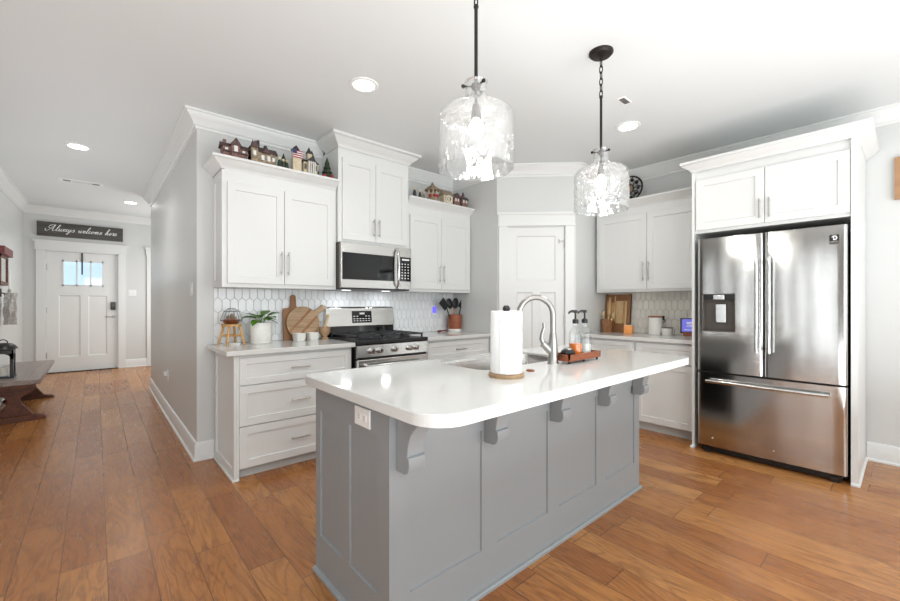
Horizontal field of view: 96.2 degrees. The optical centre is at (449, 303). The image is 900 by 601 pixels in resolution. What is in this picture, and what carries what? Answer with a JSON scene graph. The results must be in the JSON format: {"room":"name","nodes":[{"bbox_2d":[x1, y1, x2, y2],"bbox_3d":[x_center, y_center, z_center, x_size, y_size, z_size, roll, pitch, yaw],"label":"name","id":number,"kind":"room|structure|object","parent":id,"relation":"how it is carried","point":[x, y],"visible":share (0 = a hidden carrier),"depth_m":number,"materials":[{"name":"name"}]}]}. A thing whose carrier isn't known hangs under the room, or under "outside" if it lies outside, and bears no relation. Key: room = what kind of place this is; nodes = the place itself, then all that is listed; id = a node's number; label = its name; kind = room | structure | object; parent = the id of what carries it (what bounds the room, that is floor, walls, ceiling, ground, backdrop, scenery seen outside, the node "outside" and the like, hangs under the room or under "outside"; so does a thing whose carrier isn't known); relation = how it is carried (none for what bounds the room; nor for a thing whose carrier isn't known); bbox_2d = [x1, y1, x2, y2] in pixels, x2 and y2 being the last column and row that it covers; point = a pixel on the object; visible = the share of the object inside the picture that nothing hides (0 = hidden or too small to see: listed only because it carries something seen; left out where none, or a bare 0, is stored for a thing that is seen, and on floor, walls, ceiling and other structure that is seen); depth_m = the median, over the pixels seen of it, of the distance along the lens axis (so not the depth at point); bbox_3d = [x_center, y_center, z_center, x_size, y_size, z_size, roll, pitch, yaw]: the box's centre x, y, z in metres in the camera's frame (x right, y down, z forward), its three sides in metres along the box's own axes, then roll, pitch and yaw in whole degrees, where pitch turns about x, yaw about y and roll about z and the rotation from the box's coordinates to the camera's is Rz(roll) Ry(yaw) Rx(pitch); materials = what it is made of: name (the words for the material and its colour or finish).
{"room":"kitchen","nodes":[
{"label":"kitchen","id":0,"kind":"room"},
{"bbox_2d":[0,190,21,366],"bbox_3d":[-5.463,-0.207,4.786,0.120,2.895,4.400,0,0,-41],"label":"wall","id":1,"kind":"structure","parent":0,"point":[10,214],"depth_m":5.72,"materials":[{"name":"grey paint"}]},
{"bbox_2d":[0,245,12,285],"bbox_3d":[-5.430,-0.455,4.908,0.090,0.450,0.640,0,0,-41],"label":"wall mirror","id":2,"kind":"object","parent":1,"relation":"attached to","point":[5,252],"visible":1,"depth_m":4.90,"materials":[{"name":"brown wood"}]},
{"bbox_2d":[8,271,10,292],"bbox_3d":[-5.963,-0.270,5.478,0.042,0.360,0.060,0,0,-41],"label":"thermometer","id":3,"kind":"object","parent":1,"relation":"attached to","point":[9,272],"visible":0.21,"depth_m":5.45,"materials":[{"name":"white plastic"}]},
{"bbox_2d":[22,212,150,361],"bbox_3d":[-5.944,-0.207,7.390,2.830,2.895,0.150,0,0,-41],"label":"wall","id":4,"kind":"structure","parent":0,"point":[137,237],"depth_m":7.31,"materials":[{"name":"grey paint"}]},
{"bbox_2d":[0,167,150,224],"bbox_3d":[-4.444,-1.495,5.679,2.590,0.210,4.400,0,0,-41],"label":"trim","id":5,"kind":"structure","parent":4,"relation":"attached to","point":[7,187],"depth_m":6.69,"materials":[{"name":"white paint"}]},
{"bbox_2d":[37,221,122,241],"bbox_3d":[-6.323,-1.239,6.934,1.090,0.234,0.036,0,0,-41],"label":"wall sign","id":6,"kind":"object","parent":4,"relation":"attached to","point":[44,228],"visible":1,"depth_m":6.90,"materials":[{"name":"black wood"}]},
{"bbox_2d":[32,239,128,367],"bbox_3d":[-6.342,0.050,6.979,1.220,2.210,0.142,0,0,-41],"label":"trim","id":7,"kind":"structure","parent":4,"relation":"attached to","point":[41,246],"depth_m":6.87,"materials":[{"name":"white paint"}]},
{"bbox_2d":[46,251,116,372],"bbox_3d":[-6.335,0.131,6.960,0.925,2.023,0.131,0,0,-41],"label":"door","id":8,"kind":"structure","parent":4,"relation":"in","point":[81,320],"depth_m":6.96,"materials":[{"name":"white paint"}]},
{"bbox_2d":[81,253,82,274],"bbox_3d":[-6.366,-0.700,6.983,0.020,0.390,0.065,0,0,-41],"label":"hanger","id":9,"kind":"object","parent":8,"relation":"hanging from","point":[81,253],"visible":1,"depth_m":6.96,"materials":[{"name":"brown metal"}]},
{"bbox_2d":[47,367,118,373],"bbox_3d":[-6.356,1.169,6.995,0.950,0.052,0.140,0,0,-41],"label":"trim","id":10,"kind":"structure","parent":4,"relation":"attached to","point":[115,367],"depth_m":6.94,"materials":[{"name":"wood"}]},
{"bbox_2d":[128,290,135,295],"bbox_3d":[-5.820,-0.205,7.392,0.115,0.116,0.010,0,0,-41],"label":"light switch","id":11,"kind":"object","parent":4,"relation":"attached to","point":[130,292],"visible":1,"depth_m":7.39,"materials":[{"name":"white plastic"}]},
{"bbox_2d":[125,358,146,367],"bbox_3d":[-5.769,1.082,7.425,0.320,0.145,0.028,0,0,-41],"label":"baseboard","id":12,"kind":"structure","parent":4,"relation":"attached to","point":[143,361],"depth_m":7.42,"materials":[{"name":"white paint"}]},
{"bbox_2d":[145,247,150,365],"bbox_3d":[-5.322,0.050,7.809,0.940,2.210,0.040,0,0,-41],"label":"trim","id":13,"kind":"structure","parent":4,"relation":"attached to","point":[148,249],"depth_m":7.54,"materials":[{"name":"white paint"}]},
{"bbox_2d":[151,129,324,454],"bbox_3d":[-2.772,-0.207,4.903,1.100,2.895,3.573,0,0,-41],"label":"wall","id":14,"kind":"structure","parent":0,"point":[182,211],"depth_m":3.52,"materials":[{"name":"grey paint"}]},
{"bbox_2d":[148,378,214,461],"bbox_3d":[-3.141,1.156,4.560,0.148,0.168,3.601,0,0,-41],"label":"baseboard","id":15,"kind":"structure","parent":14,"relation":"attached to","point":[202,450],"depth_m":3.58,"materials":[{"name":"white paint"}]},
{"bbox_2d":[190,282,192,296],"bbox_3d":[-2.158,-0.120,3.362,0.010,0.116,0.115,0,0,-41],"label":"light switch","id":16,"kind":"object","parent":14,"relation":"attached to","point":[191,284],"visible":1,"depth_m":3.33,"materials":[{"name":"white plastic"}]},
{"bbox_2d":[143,105,323,206],"bbox_3d":[-2.802,-1.464,4.815,1.123,0.148,3.665,0,0,-41],"label":"trim","id":17,"kind":"structure","parent":14,"relation":"attached to","point":[190,119],"depth_m":3.51,"materials":[{"name":"white paint"}]},
{"bbox_2d":[202,152,339,289],"bbox_3d":[-1.479,-0.619,3.403,0.989,0.977,0.381,0,0,-41],"label":"upper cabinet","id":18,"kind":"object","parent":14,"relation":"attached to","point":[274,227],"visible":1,"depth_m":3.26,"materials":[{"name":"white paint"}]},
{"bbox_2d":[218,138,248,158],"bbox_3d":[-1.662,-1.186,3.107,0.196,0.158,0.123,0,0,-41],"label":"cottage","id":19,"kind":"object","parent":18,"relation":"on","point":[234,148],"visible":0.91,"depth_m":3.06,"materials":[{"name":"ceramic"}]},
{"bbox_2d":[248,140,277,164],"bbox_3d":[-1.508,-1.207,3.244,0.214,0.200,0.121,0,0,-41],"label":"inn","id":20,"kind":"object","parent":18,"relation":"on","point":[264,155],"visible":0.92,"depth_m":3.21,"materials":[{"name":"beige ceramic"}]},
{"bbox_2d":[291,145,302,170],"bbox_3d":[-1.298,-1.224,3.405,0.100,0.235,0.100,0,0,-41],"label":"house","id":21,"kind":"object","parent":18,"relation":"on","point":[297,154],"visible":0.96,"depth_m":3.38,"materials":[{"name":"beige ceramic"}]},
{"bbox_2d":[301,148,318,173],"bbox_3d":[-1.217,-1.234,3.495,0.144,0.255,0.126,0,0,-41],"label":"courthouse","id":22,"kind":"object","parent":18,"relation":"on","point":[309,165],"visible":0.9,"depth_m":3.46,"materials":[{"name":"beige ceramic"}]},
{"bbox_2d":[322,158,333,177],"bbox_3d":[-1.096,-1.210,3.604,0.126,0.205,0.125,0,0,-41],"label":"fir tree","id":23,"kind":"object","parent":18,"relation":"on","point":[326,172],"visible":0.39,"depth_m":3.58,"materials":[{"name":"plastic"}]},
{"bbox_2d":[333,181,452,331],"bbox_3d":[-0.566,-0.207,4.542,1.740,2.895,0.120,0,0,-41],"label":"wall","id":24,"kind":"structure","parent":0,"point":[422,187],"depth_m":4.64,"materials":[{"name":"grey paint"}]},
{"bbox_2d":[213,288,452,343],"bbox_3d":[-0.939,0.096,4.125,2.600,0.456,0.011,0,0,-41],"label":"backsplash","id":25,"kind":"structure","parent":24,"relation":"attached to","point":[411,311],"depth_m":3.85,"materials":[{"name":"grey tile"}]},
{"bbox_2d":[431,306,435,314],"bbox_3d":[-0.192,0.075,4.753,0.064,0.110,0.030,0,0,-41],"label":"night light","id":26,"kind":"object","parent":25,"relation":"attached to","point":[433,308],"visible":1,"depth_m":4.74,"materials":[{"name":"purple plastic"}]},
{"bbox_2d":[316,129,421,248],"bbox_3d":[-0.794,-1.037,3.961,0.952,0.953,0.445,0,0,-41],"label":"upper cabinet","id":27,"kind":"object","parent":24,"relation":"attached to","point":[372,188],"visible":0.99,"depth_m":3.80,"materials":[{"name":"white paint"}]},
{"bbox_2d":[335,242,410,291],"bbox_3d":[-0.791,-0.344,3.954,0.762,0.426,0.463,0,0,-41],"label":"microwave","id":28,"kind":"object","parent":27,"relation":"attached to","point":[359,267],"visible":0.99,"depth_m":3.79,"materials":[{"name":"grey metal"}]},
{"bbox_2d":[396,195,474,292],"bbox_3d":[-0.181,-0.619,4.542,0.912,0.977,0.381,0,0,-41],"label":"upper cabinet","id":29,"kind":"object","parent":24,"relation":"attached to","point":[438,231],"visible":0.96,"depth_m":4.41,"materials":[{"name":"white paint"}]},
{"bbox_2d":[424,182,439,200],"bbox_3d":[-0.191,-1.220,4.395,0.166,0.225,0.166,0,0,-19],"label":"gazebo","id":30,"kind":"object","parent":29,"relation":"on","point":[431,189],"visible":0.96,"depth_m":4.35,"materials":[{"name":"beige ceramic"}]},
{"bbox_2d":[439,190,453,203],"bbox_3d":[-0.041,-1.190,4.528,0.156,0.165,0.104,0,0,-41],"label":"house","id":31,"kind":"object","parent":29,"relation":"on","point":[445,196],"visible":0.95,"depth_m":4.49,"materials":[{"name":"beige ceramic"}]},
{"bbox_2d":[453,193,460,205],"bbox_3d":[0.057,-1.185,4.613,0.116,0.155,0.096,0,0,-41],"label":"shop","id":32,"kind":"object","parent":29,"relation":"on","point":[456,199],"visible":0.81,"depth_m":4.58,"materials":[{"name":"ceramic"}]},
{"bbox_2d":[460,193,468,206],"bbox_3d":[0.151,-1.207,4.695,0.116,0.200,0.096,0,0,-41],"label":"barn","id":33,"kind":"object","parent":29,"relation":"on","point":[463,201],"visible":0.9,"depth_m":4.66,"materials":[{"name":"ceramic"}]},
{"bbox_2d":[0,0,899,217],"bbox_3d":[-1.589,-1.612,2.797,8.500,0.193,12.900,0,0,-41],"label":"ceiling","id":34,"kind":"structure","parent":0,"point":[116,79],"depth_m":2.64,"materials":[{"name":"paint"}]},
{"bbox_2d":[64,142,90,150],"bbox_3d":[-3.576,-1.511,3.880,0.196,0.008,0.196,0,0,-41],"label":"recessed light","id":35,"kind":"object","parent":34,"relation":"in","point":[76,146],"visible":1,"depth_m":3.87,"materials":[{"name":"white plastic"}]},
{"bbox_2d":[58,177,103,186],"bbox_3d":[-4.619,-1.525,5.060,0.420,0.010,0.140,0,0,-41],"label":"ceiling vent","id":36,"kind":"object","parent":34,"relation":"in","point":[60,179],"visible":1,"depth_m":5.05,"materials":[{"name":"white plastic"}]},
{"bbox_2d":[123,201,138,203],"bbox_3d":[-4.876,-1.547,6.165,0.196,0.008,0.196,0,0,-41],"label":"recessed light","id":37,"kind":"object","parent":34,"relation":"in","point":[127,202],"visible":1,"depth_m":6.15,"materials":[{"name":"white plastic"}]},
{"bbox_2d":[349,77,377,92],"bbox_3d":[-0.594,-1.511,2.790,0.196,0.008,0.196,0,0,-41],"label":"recessed light","id":38,"kind":"object","parent":34,"relation":"in","point":[360,84],"visible":1,"depth_m":2.78,"materials":[{"name":"white plastic"}]},
{"bbox_2d":[438,0,513,178],"bbox_3d":[0.110,-1.039,1.689,0.317,0.952,0.316,0,0,1],"label":"pendant light","id":39,"kind":"object","parent":34,"relation":"hanging from","point":[475,128],"visible":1,"depth_m":1.68,"materials":[{"name":"glass"}]},
{"bbox_2d":[471,89,480,120],"bbox_3d":[0.109,-0.835,1.691,0.042,0.124,0.041,0,0,-41],"label":"socket","id":40,"kind":"object","parent":39,"relation":"attached to","point":[476,115],"depth_m":1.68,"materials":[{"name":"white metal"}]},
{"bbox_2d":[573,45,629,215],"bbox_3d":[0.910,-1.039,2.427,0.317,0.952,0.316,0,0,1],"label":"pendant light","id":41,"kind":"object","parent":34,"relation":"hanging from","point":[600,53],"visible":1,"depth_m":2.42,"materials":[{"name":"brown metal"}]},
{"bbox_2d":[597,155,604,175],"bbox_3d":[0.909,-0.835,2.429,0.042,0.124,0.041,0,0,-41],"label":"socket","id":42,"kind":"object","parent":41,"relation":"attached to","point":[601,172],"depth_m":2.42,"materials":[{"name":"white metal"}]},
{"bbox_2d":[617,96,631,104],"bbox_3d":[1.298,-1.511,3.001,0.120,0.008,0.056,0,0,-41],"label":"ceiling vent","id":43,"kind":"object","parent":34,"relation":"in","point":[623,100],"visible":1,"depth_m":2.99,"materials":[{"name":"white plastic"}]},
{"bbox_2d":[616,121,640,131],"bbox_3d":[1.516,-1.511,3.439,0.196,0.008,0.196,0,0,-41],"label":"recessed light","id":44,"kind":"object","parent":34,"relation":"in","point":[630,125],"visible":1,"depth_m":3.43,"materials":[{"name":"white plastic"}]},
{"bbox_2d":[0,366,899,600],"bbox_3d":[-1.589,1.244,2.797,8.500,0.193,12.900,0,0,-41],"label":"floor","id":45,"kind":"structure","parent":0,"point":[101,499],"depth_m":2.23,"materials":[{"name":"brown wood"}]},
{"bbox_2d":[0,360,54,424],"bbox_3d":[-5.069,1.012,4.818,0.454,0.455,1.970,0,0,-41],"label":"bench","id":46,"kind":"object","parent":45,"relation":"on","point":[23,387],"visible":0.89,"depth_m":4.25,"materials":[{"name":"brown wood"}]},
{"bbox_2d":[0,339,17,378],"bbox_3d":[-4.754,0.580,4.290,0.231,0.410,0.231,0,0,-41],"label":"lantern","id":47,"kind":"object","parent":46,"relation":"on","point":[9,349],"visible":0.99,"depth_m":4.27,"materials":[{"name":"black metal"}]},
{"bbox_2d":[0,367,8,376],"bbox_3d":[-4.754,0.719,4.290,0.084,0.090,0.084,0,0,-41],"label":"pillar candle","id":48,"kind":"object","parent":47,"relation":"in","point":[4,371],"visible":1,"depth_m":4.27,"materials":[{"name":"white wax"}]},
{"bbox_2d":[213,347,350,482],"bbox_3d":[-1.354,0.801,3.312,0.917,0.878,0.636,0,0,-41],"label":"base cabinet","id":49,"kind":"object","parent":45,"relation":"on","point":[265,409],"visible":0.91,"depth_m":3.01,"materials":[{"name":"white paint"}]},
{"bbox_2d":[207,338,354,356],"bbox_3d":[-1.370,0.343,3.309,0.969,0.035,0.646,0,0,-41],"label":"countertop","id":50,"kind":"structure","parent":49,"relation":"on","point":[280,346],"depth_m":3.11,"materials":[{"name":"white stone"}]},
{"bbox_2d":[217,324,245,345],"bbox_3d":[-1.741,0.243,3.215,0.156,0.168,0.156,0,0,34],"label":"plant stand","id":51,"kind":"object","parent":50,"relation":"on","point":[223,326],"visible":0.92,"depth_m":3.19,"materials":[{"name":"brown wood"}]},
{"bbox_2d":[220,308,242,323],"bbox_3d":[-1.741,0.097,3.215,0.163,0.128,0.142,0,0,-41],"label":"terrarium","id":52,"kind":"object","parent":51,"relation":"on","point":[232,319],"visible":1,"depth_m":3.18,"materials":[{"name":"clear glass"}]},
{"bbox_2d":[242,311,277,343],"bbox_3d":[-1.562,0.191,3.351,0.271,0.269,0.280,0,0,6],"label":"potted plant","id":53,"kind":"object","parent":50,"relation":"on","point":[260,331],"visible":1,"depth_m":3.29,"materials":[{"name":"green plant"}]},
{"bbox_2d":[282,295,296,339],"bbox_3d":[-1.417,0.120,3.655,0.190,0.410,0.053,0,0,-41],"label":"cutting board","id":54,"kind":"object","parent":50,"relation":"on","point":[286,335],"visible":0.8,"depth_m":3.61,"materials":[{"name":"brown wood"}]},
{"bbox_2d":[292,333,305,340],"bbox_3d":[-1.335,0.291,3.571,0.093,0.067,0.093,0,0,41],"label":"ramekin","id":55,"kind":"object","parent":50,"relation":"on","point":[296,336],"visible":1,"depth_m":3.54,"materials":[{"name":"white ceramic"}]},
{"bbox_2d":[286,304,326,339],"bbox_3d":[-1.305,0.159,3.704,0.390,0.331,0.067,0,0,-41],"label":"round cutting board","id":56,"kind":"object","parent":50,"relation":"on","point":[300,319],"visible":0.76,"depth_m":3.67,"materials":[{"name":"brown wood"}]},
{"bbox_2d":[306,332,318,339],"bbox_3d":[-1.245,0.291,3.651,0.093,0.067,0.093,0,0,41],"label":"ramekin","id":57,"kind":"object","parent":50,"relation":"on","point":[309,335],"visible":0.98,"depth_m":3.62,"materials":[{"name":"white ceramic"}]},
{"bbox_2d":[319,326,329,339],"bbox_3d":[-1.160,0.267,3.725,0.104,0.116,0.104,0,0,-41],"label":"mortar","id":58,"kind":"object","parent":50,"relation":"on","point":[324,332],"visible":0.99,"depth_m":3.69,"materials":[{"name":"brown wood"}]},
{"bbox_2d":[324,306,427,368],"bbox_3d":[-0.688,0.604,3.851,0.758,1.153,0.723,0,0,-41],"label":"gas range","id":59,"kind":"object","parent":45,"relation":"on","point":[377,343],"visible":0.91,"depth_m":3.80,"materials":[{"name":"silver metal"}]},
{"bbox_2d":[328,335,427,344],"bbox_3d":[-0.693,0.331,3.856,0.758,0.032,0.600,0,0,-41],"label":"cooktop","id":60,"kind":"object","parent":59,"relation":"in","point":[397,339],"depth_m":3.68,"materials":[{"name":"black metal"}]},
{"bbox_2d":[426,337,488,359],"bbox_3d":[-0.080,0.801,4.429,0.912,0.878,0.636,0,0,-41],"label":"base cabinet","id":61,"kind":"object","parent":45,"relation":"on","point":[439,349],"visible":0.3,"depth_m":4.20,"materials":[{"name":"white paint"}]},
{"bbox_2d":[411,331,490,340],"bbox_3d":[-0.084,0.343,4.437,0.910,0.035,0.646,0,0,-41],"label":"countertop","id":62,"kind":"structure","parent":61,"relation":"on","point":[444,335],"depth_m":4.30,"materials":[{"name":"white stone"}]},
{"bbox_2d":[448,314,461,331],"bbox_3d":[0.057,0.225,4.825,0.168,0.200,0.168,0,0,-41],"label":"utensil crock","id":63,"kind":"object","parent":62,"relation":"on","point":[454,324],"visible":0.98,"depth_m":4.75,"materials":[{"name":"brown ceramic"}]},
{"bbox_2d":[439,298,450,318],"bbox_3d":[-0.040,0.102,4.721,0.014,0.352,0.237,0,0,44],"label":"spatula","id":64,"kind":"object","parent":63,"relation":"in","point":[443,303],"visible":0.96,"depth_m":4.69,"materials":[{"name":"black plastic"}]},
{"bbox_2d":[446,298,452,314],"bbox_3d":[0.004,0.105,4.779,0.127,0.343,0.034,0,0,-41],"label":"serving spoon","id":65,"kind":"object","parent":63,"relation":"in","point":[449,301],"visible":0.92,"depth_m":4.76,"materials":[{"name":"black plastic"}]},
{"bbox_2d":[452,298,457,314],"bbox_3d":[0.064,0.101,4.852,0.094,0.349,0.034,0,0,-41],"label":"ladle","id":66,"kind":"object","parent":63,"relation":"in","point":[455,300],"visible":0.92,"depth_m":4.84,"materials":[{"name":"black plastic"}]},
{"bbox_2d":[313,375,648,600],"bbox_3d":[0.401,0.802,2.219,2.013,0.875,0.862,0,0,-41],"label":"kitchen island","id":67,"kind":"object","parent":45,"relation":"on","point":[405,511],"visible":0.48,"depth_m":1.72,"materials":[{"name":"grey paint"}]},
{"bbox_2d":[355,405,370,429],"bbox_3d":[-0.338,0.435,1.552,0.008,0.072,0.116,0,0,-41],"label":"outlet","id":68,"kind":"object","parent":67,"relation":"attached to","point":[362,415],"visible":1,"depth_m":1.54,"materials":[{"name":"white plastic"}]},
{"bbox_2d":[362,414,365,422],"bbox_3d":[-0.327,0.435,1.536,0.003,0.028,0.030,0,0,-41],"label":"socket","id":69,"kind":"object","parent":68,"relation":"attached to","point":[363,415],"depth_m":1.54,"materials":[{"name":"grey plastic"}]},
{"bbox_2d":[305,345,688,427],"bbox_3d":[0.421,0.345,2.187,2.082,0.040,0.968,0,0,-41],"label":"island countertop","id":70,"kind":"structure","parent":67,"relation":"on","point":[432,393],"depth_m":1.65,"materials":[{"name":"white stone"}]},
{"bbox_2d":[443,354,547,369],"bbox_3d":[0.331,0.439,2.352,0.754,0.212,0.364,0,0,-41],"label":"sink","id":71,"kind":"object","parent":70,"relation":"in","point":[483,363],"visible":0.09,"depth_m":2.49,"materials":[{"name":"silver metal"}]},
{"bbox_2d":[488,305,523,379],"bbox_3d":[0.253,0.166,1.813,0.160,0.319,0.160,0,0,-41],"label":"paper towel holder","id":72,"kind":"object","parent":70,"relation":"on","point":[506,325],"visible":1,"depth_m":1.75,"materials":[{"name":"white paper"}]},
{"bbox_2d":[517,295,558,363],"bbox_3d":[0.476,0.137,2.216,0.234,0.377,0.062,0,0,11],"label":"faucet","id":73,"kind":"object","parent":70,"relation":"on","point":[551,348],"visible":0.93,"depth_m":2.19,"materials":[{"name":"silver metal"}]},
{"bbox_2d":[558,350,600,363],"bbox_3d":[0.728,0.300,2.312,0.362,0.050,0.110,0,0,-41],"label":"tray","id":74,"kind":"object","parent":70,"relation":"on","point":[594,353],"visible":0.82,"depth_m":2.23,"materials":[{"name":"brown wood"}]},
{"bbox_2d":[561,348,574,354],"bbox_3d":[0.657,0.272,2.246,0.080,0.056,0.080,0,0,-41],"label":"dish scrubber","id":75,"kind":"object","parent":74,"relation":"on","point":[566,351],"visible":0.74,"depth_m":2.22,"materials":[{"name":"black plastic"}]},
{"bbox_2d":[568,310,581,353],"bbox_3d":[0.721,0.167,2.320,0.076,0.267,0.076,0,0,24],"label":"soap bottle","id":76,"kind":"object","parent":74,"relation":"on","point":[577,347],"visible":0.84,"depth_m":2.30,"materials":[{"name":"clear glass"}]},
{"bbox_2d":[578,310,590,352],"bbox_3d":[0.795,0.167,2.381,0.076,0.267,0.076,0,0,24],"label":"soap bottle","id":77,"kind":"object","parent":74,"relation":"on","point":[585,347],"visible":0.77,"depth_m":2.36,"materials":[{"name":"clear glass"}]},
{"bbox_2d":[582,337,634,350],"bbox_3d":[1.847,0.801,4.407,0.640,0.878,0.580,0,0,-41],"label":"base cabinet","id":78,"kind":"object","parent":45,"relation":"on","point":[629,345],"visible":0.09,"depth_m":4.19,"materials":[{"name":"white paint"}]},
{"bbox_2d":[580,332,691,343],"bbox_3d":[2.030,0.343,4.201,0.630,0.035,1.138,0,0,-41],"label":"countertop","id":79,"kind":"structure","parent":78,"relation":"on","point":[680,339],"depth_m":4.04,"materials":[{"name":"white stone"}]},
{"bbox_2d":[601,319,612,331],"bbox_3d":[1.824,0.250,4.684,0.132,0.150,0.132,0,0,-41],"label":"crock","id":80,"kind":"object","parent":79,"relation":"on","point":[607,324],"visible":0.94,"depth_m":4.63,"materials":[{"name":"brown wood"}]},
{"bbox_2d":[605,294,631,331],"bbox_3d":[1.955,0.105,4.692,0.078,0.441,0.290,0,0,-41],"label":"board","id":81,"kind":"object","parent":79,"relation":"on","point":[620,305],"visible":0.7,"depth_m":4.67,"materials":[{"name":"brown wood"}]},
{"bbox_2d":[624,325,633,333],"bbox_3d":[1.958,0.272,4.418,0.084,0.106,0.084,0,0,39],"label":"candle","id":82,"kind":"object","parent":79,"relation":"on","point":[628,329],"visible":0.99,"depth_m":4.39,"materials":[{"name":"wax"}]},
{"bbox_2d":[648,316,664,334],"bbox_3d":[2.183,0.225,4.290,0.142,0.200,0.142,0,0,-15],"label":"canister","id":83,"kind":"object","parent":79,"relation":"on","point":[655,323],"visible":0.98,"depth_m":4.23,"materials":[{"name":"white ceramic"}]},
{"bbox_2d":[661,327,672,335],"bbox_3d":[2.246,0.282,4.172,0.110,0.085,0.110,0,0,-41],"label":"lidded bowl","id":84,"kind":"object","parent":79,"relation":"on","point":[666,331],"visible":1,"depth_m":4.13,"materials":[{"name":"white ceramic"}]},
{"bbox_3d":[2.397,0.260,3.969,0.180,0.130,0.120,0,0,31],"label":"tablet stand","id":85,"kind":"object","parent":79,"relation":"on","visible":0},
{"bbox_2d":[680,318,691,332],"bbox_3d":[2.390,0.214,3.958,0.230,0.148,0.073,0,0,31],"label":"tablet","id":86,"kind":"object","parent":85,"relation":"on","point":[685,323],"visible":0.44,"depth_m":3.98,"materials":[{"name":"glass"}]},
{"bbox_2d":[635,341,691,439],"bbox_3d":[2.222,0.801,3.979,0.640,0.878,0.555,0,0,-41],"label":"base cabinet","id":87,"kind":"object","parent":45,"relation":"on","point":[666,408],"visible":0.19,"depth_m":3.77,"materials":[{"name":"white paint"}]},
{"bbox_2d":[698,224,850,482],"bbox_3d":[2.640,0.347,3.296,0.784,1.785,0.912,0,0,-41],"label":"refrigerator","id":88,"kind":"object","parent":45,"relation":"on","point":[774,308],"visible":0.99,"depth_m":3.01,"materials":[{"name":"grey metal"}]},
{"bbox_2d":[679,117,878,487],"bbox_3d":[2.678,0.011,3.332,0.809,2.457,1.161,0,0,-41],"label":"tall cabinet","id":89,"kind":"object","parent":45,"relation":"on","point":[816,178],"visible":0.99,"depth_m":3.01,"materials":[{"name":"white paint"}]},
{"bbox_2d":[453,178,496,352],"bbox_3d":[0.323,-0.207,4.758,0.120,2.895,0.727,0,0,-41],"label":"wall","id":90,"kind":"structure","parent":0,"point":[477,305],"depth_m":4.62,"materials":[{"name":"grey paint"}]},
{"bbox_2d":[497,176,575,342],"bbox_3d":[0.947,-0.207,4.470,0.856,2.895,0.100,0,0,3],"label":"wall","id":91,"kind":"structure","parent":0,"point":[517,194],"depth_m":4.42,"materials":[{"name":"grey paint"}]},
{"bbox_2d":[508,227,564,348],"bbox_3d":[0.951,0.192,4.414,0.634,2.072,0.108,0,0,3],"label":"door","id":92,"kind":"structure","parent":91,"relation":"in","point":[535,254],"depth_m":4.44,"materials":[{"name":"white paint"}]},
{"bbox_2d":[497,211,575,344],"bbox_3d":[0.944,0.119,4.444,0.848,2.242,0.132,0,0,3],"label":"trim","id":93,"kind":"structure","parent":91,"relation":"attached to","point":[566,219],"depth_m":4.39,"materials":[{"name":"white paint"}]},
{"bbox_2d":[576,177,606,342],"bbox_3d":[1.645,-0.207,4.702,0.815,2.895,0.100,0,0,-41],"label":"wall","id":94,"kind":"structure","parent":0,"point":[588,194],"depth_m":4.55,"materials":[{"name":"grey paint"}]},
{"bbox_2d":[607,122,899,446],"bbox_3d":[3.818,-0.207,2.752,0.120,2.895,5.700,0,0,-41],"label":"wall","id":95,"kind":"structure","parent":0,"point":[882,211],"depth_m":3.16,"materials":[{"name":"grey paint"}]},
{"bbox_2d":[591,187,691,292],"bbox_3d":[2.115,-0.621,4.309,0.381,0.982,1.197,0,0,-41],"label":"upper cabinet","id":96,"kind":"object","parent":95,"relation":"attached to","point":[646,246],"visible":0.88,"depth_m":4.20,"materials":[{"name":"white paint"}]},
{"bbox_2d":[615,176,642,200],"bbox_3d":[1.992,-1.277,4.522,0.126,0.332,0.318,0,0,-41],"label":"decorative plate","id":97,"kind":"object","parent":96,"relation":"on","point":[631,186],"visible":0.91,"depth_m":4.53,"materials":[{"name":"brown metal"}]},
{"bbox_2d":[607,291,691,334],"bbox_3d":[2.270,0.096,4.414,0.011,0.456,1.148,0,0,-41],"label":"backsplash","id":98,"kind":"structure","parent":95,"relation":"attached to","point":[674,306],"depth_m":4.38,"materials":[{"name":"grey tile"}]},
{"bbox_2d":[866,441,899,466],"bbox_3d":[4.446,1.167,1.924,0.028,0.145,3.428,0,0,-41],"label":"baseboard","id":99,"kind":"structure","parent":95,"relation":"attached to","point":[875,452],"depth_m":3.14,"materials":[{"name":"white paint"}]},
{"bbox_2d":[894,157,899,199],"bbox_3d":[3.544,-0.960,2.947,0.035,0.320,0.400,0,0,-41],"label":"picture frame","id":100,"kind":"object","parent":95,"relation":"attached to","point":[896,159],"visible":1,"depth_m":3.08,"materials":[{"name":"beige wood"}]},
{"label":"outside","id":101,"kind":"structure","parent":0,"visible":0},
{"bbox_2d":[64,262,101,284],"bbox_3d":[-16.458,-1.310,18.153,9.600,5.100,5.800,0,0,-41],"label":"sky","id":102,"kind":"structure","parent":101,"point":[69,267],"depth_m":16.29,"materials":[{"name":"blue"}]},
{"bbox_3d":[-5.534,-0.140,5.016,0.076,0.100,0.040,0,0,-41],"label":"coat hook","id":103,"kind":"object","parent":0,"visible":0},
{"bbox_2d":[3,288,17,324],"bbox_3d":[-5.511,0.031,5.059,0.129,0.458,0.256,0,0,-41],"label":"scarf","id":104,"kind":"object","parent":103,"relation":"hanging from","point":[10,308],"visible":1,"depth_m":5.03,"materials":[{"name":"grey fabric"}]},
{"bbox_3d":[2.573,-0.208,-2.080,8.125,2.895,0.120,0,0,-41],"label":"wall","id":105,"kind":"structure","parent":0,"visible":0},
{"bbox_2d":[408,102,899,190],"bbox_3d":[2.895,-1.452,3.215,7.274,0.125,1.754,0,0,31],"label":"trim","id":106,"kind":"structure","parent":105,"relation":"attached to","point":[888,114],"depth_m":4.36,"materials":[{"name":"white paint"}]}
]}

